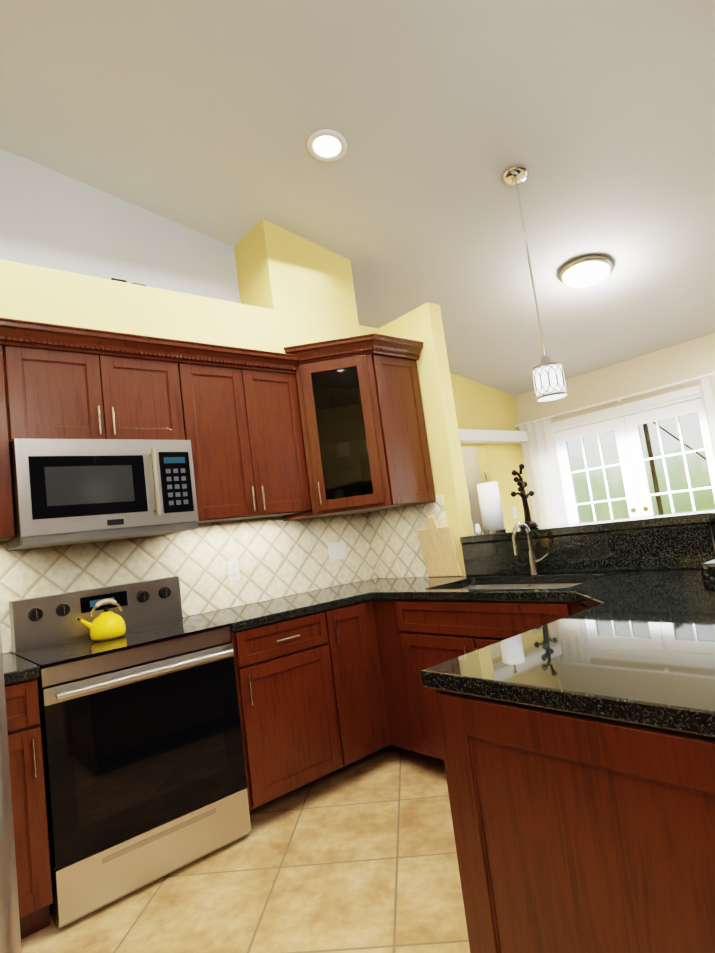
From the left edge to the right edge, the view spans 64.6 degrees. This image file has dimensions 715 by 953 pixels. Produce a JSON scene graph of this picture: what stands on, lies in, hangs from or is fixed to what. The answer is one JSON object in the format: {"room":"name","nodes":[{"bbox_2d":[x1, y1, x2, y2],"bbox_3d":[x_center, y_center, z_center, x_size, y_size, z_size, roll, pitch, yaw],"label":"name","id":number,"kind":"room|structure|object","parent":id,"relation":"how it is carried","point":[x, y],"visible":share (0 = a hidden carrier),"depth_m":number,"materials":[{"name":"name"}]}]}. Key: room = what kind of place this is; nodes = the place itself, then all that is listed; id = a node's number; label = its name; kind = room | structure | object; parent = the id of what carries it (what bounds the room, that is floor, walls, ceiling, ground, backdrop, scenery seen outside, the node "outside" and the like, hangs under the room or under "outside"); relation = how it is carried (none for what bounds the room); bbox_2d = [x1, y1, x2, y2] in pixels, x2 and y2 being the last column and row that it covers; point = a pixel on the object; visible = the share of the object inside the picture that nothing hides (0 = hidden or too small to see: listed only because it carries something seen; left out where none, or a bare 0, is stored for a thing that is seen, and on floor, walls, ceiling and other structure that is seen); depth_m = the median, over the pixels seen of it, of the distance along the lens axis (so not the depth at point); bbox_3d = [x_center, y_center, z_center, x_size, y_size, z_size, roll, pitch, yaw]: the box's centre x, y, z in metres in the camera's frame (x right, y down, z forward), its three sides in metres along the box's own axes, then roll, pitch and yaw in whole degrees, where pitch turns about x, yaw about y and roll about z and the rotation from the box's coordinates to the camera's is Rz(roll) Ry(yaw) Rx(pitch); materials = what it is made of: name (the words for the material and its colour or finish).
{"room":"kitchen","nodes":[
{"label":"kitchen","id":0,"kind":"room"},
{"bbox_2d":[0,148,374,653],"bbox_3d":[-1.469,0.021,3.136,3.610,3.430,0.620,-3,-7,-40],"label":"wall","id":1,"kind":"structure","parent":0,"point":[51,219],"depth_m":3.06,"materials":[{"name":"white paint"}]},
{"bbox_2d":[0,333,15,542],"bbox_3d":[-1.805,-0.125,2.209,0.732,0.820,0.369,-3,-7,-40],"label":"upper cabinet","id":2,"kind":"object","parent":1,"relation":"attached to","point":[7,398],"depth_m":2.34,"materials":[{"name":"brown wood"}]},
{"bbox_2d":[12,337,123,438],"bbox_3d":[-1.398,-0.338,2.625,0.440,0.420,0.324,-3,-7,-40],"label":"upper cabinet","id":3,"kind":"object","parent":1,"relation":"attached to","point":[62,391],"depth_m":2.51,"materials":[{"name":"brown wood"}]},
{"bbox_2d":[5,438,198,550],"bbox_3d":[-1.185,0.074,2.642,0.750,0.435,0.440,-3,-7,-40],"label":"microwave","id":4,"kind":"object","parent":3,"relation":"attached to","point":[71,491],"visible":1,"depth_m":2.47,"materials":[{"name":"silver metal"}]},
{"bbox_2d":[116,349,183,439],"bbox_3d":[-1.154,-0.349,2.832,0.441,0.420,0.324,-3,-7,-40],"label":"upper cabinet","id":5,"kind":"object","parent":1,"relation":"attached to","point":[149,382],"depth_m":2.75,"materials":[{"name":"brown wood"}]},
{"bbox_2d":[0,494,446,652],"bbox_3d":[-1.015,0.465,2.539,3.500,0.490,0.720,-3,-7,-40],"label":"backsplash","id":6,"kind":"structure","parent":1,"relation":"attached to","point":[277,557],"depth_m":3.27,"materials":[{"name":"tile"}]},
{"bbox_2d":[226,559,239,580],"bbox_3d":[-0.709,0.535,3.234,0.070,0.115,0.010,-3,-7,-40],"label":"electrical outlet","id":7,"kind":"object","parent":6,"relation":"attached to","point":[233,569],"visible":1,"depth_m":3.23,"materials":[{"name":"white plastic"}]},
{"bbox_2d":[328,541,346,560],"bbox_3d":[-0.132,0.490,3.727,0.140,0.115,0.012,-3,-7,-40],"label":"light switch","id":8,"kind":"object","parent":6,"relation":"attached to","point":[336,550],"visible":1,"depth_m":3.73,"materials":[{"name":"white plastic"}]},
{"bbox_2d":[176,353,323,523],"bbox_3d":[-0.661,-0.175,3.180,0.751,0.820,0.369,-3,-7,-40],"label":"upper cabinet","id":9,"kind":"object","parent":1,"relation":"attached to","point":[247,432],"depth_m":3.05,"materials":[{"name":"brown wood"}]},
{"bbox_2d":[296,345,387,504],"bbox_3d":[-0.094,-0.278,3.254,0.286,0.806,0.286,-3,-7,-40],"label":"upper cabinet","id":10,"kind":"object","parent":1,"relation":"attached to","point":[335,427],"depth_m":3.25,"materials":[{"name":"brown wood"}]},
{"bbox_2d":[0,219,378,353],"bbox_3d":[-1.333,-1.097,2.833,3.500,0.942,0.360,-3,-7,-40],"label":"wall","id":11,"kind":"structure","parent":0,"point":[294,289],"depth_m":3.13,"materials":[{"name":"yellow paint"}]},
{"bbox_2d":[111,278,126,282],"bbox_3d":[-1.196,-0.939,2.824,0.097,0.031,0.140,-3,-7,-40],"label":"adapter","id":12,"kind":"object","parent":11,"relation":"on","point":[115,279],"visible":0.15,"depth_m":2.76,"materials":[{"name":"black plastic"}]},
{"bbox_2d":[21,745,469,952],"bbox_3d":[1.701,1.238,1.698,7.900,0.060,10.400,-3,-7,-40],"label":"floor","id":13,"kind":"structure","parent":0,"point":[359,856],"depth_m":2.06,"materials":[{"name":"tile"}]},
{"bbox_2d":[0,621,21,952],"bbox_3d":[-0.387,0.386,-0.195,0.897,1.780,0.920,-3,-7,-40],"label":"fridge","id":14,"kind":"object","parent":13,"relation":"on","point":[10,938],"depth_m":0.09,"materials":[{"name":"silver metal"}]},
{"bbox_2d":[9,576,250,928],"bbox_3d":[-0.983,1.053,2.455,0.754,1.135,0.672,-3,-7,-40],"label":"range","id":15,"kind":"object","parent":13,"relation":"on","point":[144,765],"visible":0.92,"depth_m":2.24,"materials":[{"name":"silver metal"}]},
{"bbox_2d":[77,599,125,640],"bbox_3d":[-1.149,0.641,2.536,0.200,0.174,0.151,-3,-7,-40],"label":"kettle","id":16,"kind":"object","parent":15,"relation":"on","point":[105,625],"visible":1,"depth_m":2.50,"materials":[{"name":"yellow metal"}]},
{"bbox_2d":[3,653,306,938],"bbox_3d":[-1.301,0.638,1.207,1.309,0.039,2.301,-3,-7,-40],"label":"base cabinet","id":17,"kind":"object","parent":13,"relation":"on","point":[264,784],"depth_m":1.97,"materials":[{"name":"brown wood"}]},
{"bbox_2d":[234,654,358,783],"bbox_3d":[-0.469,1.164,2.913,0.567,0.875,0.611,-3,-7,-40],"label":"base cabinet","id":18,"kind":"object","parent":13,"relation":"on","point":[295,721],"depth_m":2.67,"materials":[{"name":"brown wood"}]},
{"bbox_2d":[347,678,386,758],"bbox_3d":[-0.222,1.153,3.123,0.334,0.875,0.611,-3,-7,-40],"label":"base cabinet","id":19,"kind":"object","parent":13,"relation":"on","point":[366,697],"depth_m":2.94,"materials":[{"name":"brown wood"}]},
{"bbox_2d":[403,582,566,754],"bbox_3d":[0.774,0.984,2.707,0.570,0.875,0.975,-3,-7,-40],"label":"base cabinet","id":20,"kind":"object","parent":13,"relation":"on","point":[411,703],"depth_m":2.86,"materials":[{"name":"brown wood"}]},
{"bbox_2d":[419,690,714,952],"bbox_3d":[0.618,0.850,1.157,0.501,0.875,0.665,-3,-7,-40],"label":"base cabinet","id":21,"kind":"object","parent":13,"relation":"on","point":[561,726],"depth_m":1.02,"materials":[{"name":"brown wood"}]},
{"bbox_2d":[183,569,714,741],"bbox_3d":[0.347,0.542,2.342,1.664,0.044,2.706,-3,-7,-40],"label":"countertop","id":22,"kind":"structure","parent":21,"relation":"on","point":[624,648],"depth_m":2.02,"materials":[{"name":"black stone"}]},
{"bbox_2d":[417,516,461,576],"bbox_3d":[0.480,0.420,3.394,0.072,0.367,0.260,-3,-7,-40],"label":"cutting board","id":23,"kind":"object","parent":22,"relation":"on","point":[438,548],"visible":0.96,"depth_m":3.38,"materials":[{"name":"brown wood"}]},
{"bbox_2d":[512,522,548,573],"bbox_3d":[0.870,0.362,2.836,0.167,0.275,0.126,-3,-7,-40],"label":"faucet","id":24,"kind":"object","parent":22,"relation":"on","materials":[{"name":"silver metal"}]},
{"bbox_2d":[0,0,714,395],"bbox_3d":[1.089,-1.736,1.801,7.300,1.052,10.400,-3,-7,-40],"label":"ceiling","id":25,"kind":"structure","parent":0,"point":[596,118],"depth_m":2.75,"materials":[{"name":"white paint"}]},
{"bbox_2d":[307,129,346,161],"bbox_3d":[-0.150,-1.627,2.787,0.197,0.044,0.200,-3,-7,-40],"label":"recessed light","id":26,"kind":"object","parent":25,"relation":"in","point":[326,145],"visible":1,"depth_m":2.78,"materials":[{"name":"white paint"}]},
{"bbox_2d":[502,165,566,401],"bbox_3d":[0.906,-0.999,2.921,0.155,1.218,0.155,-3,-7,-40],"label":"pendant light","id":27,"kind":"object","parent":25,"relation":"hanging from","point":[548,378],"visible":1,"depth_m":2.86,"materials":[{"name":"silver metal"}]},
{"bbox_2d":[559,254,612,287],"bbox_3d":[1.547,-1.373,3.828,0.340,0.126,0.340,-3,-7,-40],"label":"flush ceiling light","id":28,"kind":"object","parent":25,"relation":"attached to","point":[586,270],"visible":1,"depth_m":3.75,"materials":[{"name":"white glass"}]},
{"bbox_2d":[375,302,473,578],"bbox_3d":[0.376,0.268,3.681,0.110,2.580,0.820,-3,-7,-40],"label":"wall","id":29,"kind":"structure","parent":0,"point":[423,323],"depth_m":3.44,"materials":[{"name":"yellow paint"}]},
{"bbox_2d":[450,372,531,534],"bbox_3d":[0.486,0.248,5.808,2.810,3.009,1.250,-3,-7,-40],"label":"wall","id":30,"kind":"structure","parent":0,"point":[479,406],"depth_m":5.93,"materials":[{"name":"yellow paint"}]},
{"bbox_2d":[458,429,527,443],"bbox_3d":[0.819,-0.378,5.291,2.686,0.110,0.150,-3,-7,-40],"label":"trim","id":31,"kind":"structure","parent":30,"relation":"attached to","point":[471,436],"depth_m":5.66,"materials":[{"name":"white paint"}]},
{"bbox_2d":[511,507,516,517],"bbox_3d":[1.641,0.379,5.915,0.070,0.115,0.012,-3,-7,-40],"label":"light switch","id":32,"kind":"object","parent":30,"relation":"attached to","point":[514,514],"visible":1,"depth_m":5.91,"materials":[{"name":"white plastic"}]},
{"bbox_2d":[467,523,714,548],"bbox_3d":[0.734,0.806,2.000,1.774,1.098,2.010,-3,-7,-40],"label":"wall","id":33,"kind":"structure","parent":0,"point":[700,523],"depth_m":2.32,"materials":[{"name":"paint"}]},
{"bbox_2d":[460,508,714,592],"bbox_3d":[0.882,0.304,2.020,2.230,0.225,2.315,-3,-7,-40],"label":"bar","id":34,"kind":"object","parent":33,"relation":"on","point":[682,540],"visible":0.96,"depth_m":2.65,"materials":[{"name":"stone"}]},
{"bbox_2d":[475,524,480,534],"bbox_3d":[0.702,0.308,3.306,0.036,0.064,0.035,-3,-7,-40],"label":"shaker","id":35,"kind":"object","parent":34,"relation":"on","point":[477,529],"visible":0.98,"depth_m":3.29,"materials":[{"name":"white ceramic"}]},
{"bbox_2d":[477,471,506,533],"bbox_3d":[0.785,0.149,3.356,0.150,0.366,0.150,-3,-7,-40],"label":"paper towel holder","id":36,"kind":"object","parent":34,"relation":"on","point":[490,507],"visible":0.9,"depth_m":3.30,"materials":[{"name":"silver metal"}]},
{"bbox_2d":[511,464,538,528],"bbox_3d":[0.979,0.116,3.315,0.139,0.375,0.126,-3,-7,-40],"label":"bronze figurine","id":37,"kind":"object","parent":34,"relation":"on","point":[524,496],"visible":0.94,"depth_m":3.29,"materials":[{"name":"brown metal"}]},
{"bbox_2d":[514,333,714,423],"bbox_3d":[4.439,-0.285,3.202,0.120,2.549,8.120,-3,-7,-40],"label":"wall","id":38,"kind":"structure","parent":0,"point":[693,358],"depth_m":5.30,"materials":[{"name":"beige paint"}]},
{"bbox_2d":[515,372,714,426],"bbox_3d":[2.554,-0.749,5.225,0.104,0.040,2.550,-3,-7,-40],"label":"curtain rod","id":39,"kind":"object","parent":38,"relation":"attached to","point":[642,392],"visible":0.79,"depth_m":5.28,"materials":[{"name":"white paint"}]},
{"bbox_2d":[518,418,567,525],"bbox_3d":[2.002,0.478,5.889,0.092,2.127,0.400,-3,-7,-40],"label":"curtain","id":40,"kind":"object","parent":39,"relation":"hanging from","point":[543,478],"visible":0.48,"depth_m":5.93,"materials":[{"name":"white fabric"}]},
{"bbox_2d":[699,375,714,461],"bbox_3d":[3.196,0.183,4.467,0.091,2.127,0.560,-3,-7,-40],"label":"curtain","id":41,"kind":"object","parent":39,"relation":"hanging from","point":[707,385],"visible":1,"depth_m":4.73,"materials":[{"name":"white fabric"}]},
{"bbox_2d":[552,385,714,522],"bbox_3d":[2.664,0.370,5.303,0.142,2.118,1.676,-3,-7,-40],"label":"door frame","id":42,"kind":"structure","parent":38,"relation":"attached to","point":[624,421],"depth_m":5.33,"materials":[{"name":"white paint"}]},
{"label":"outside","id":43,"kind":"structure","parent":0,"visible":0},
{"bbox_2d":[567,412,714,521],"bbox_3d":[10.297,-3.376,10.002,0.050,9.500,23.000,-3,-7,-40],"label":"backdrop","id":44,"kind":"structure","parent":43,"point":[597,485],"depth_m":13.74,"materials":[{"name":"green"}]},
{"bbox_3d":[7.440,1.021,6.692,8.880,0.095,23.000,-3,-7,-40],"label":"ground","id":45,"kind":"structure","parent":43,"visible":0},
{"bbox_2d":[643,422,706,513],"bbox_3d":[3.673,0.212,6.705,2.850,2.450,4.100,-3,-7,-40],"label":"lanai","id":46,"kind":"object","parent":45,"relation":"on","point":[658,498],"depth_m":8.13,"materials":[{"name":"brown metal"}]}
]}

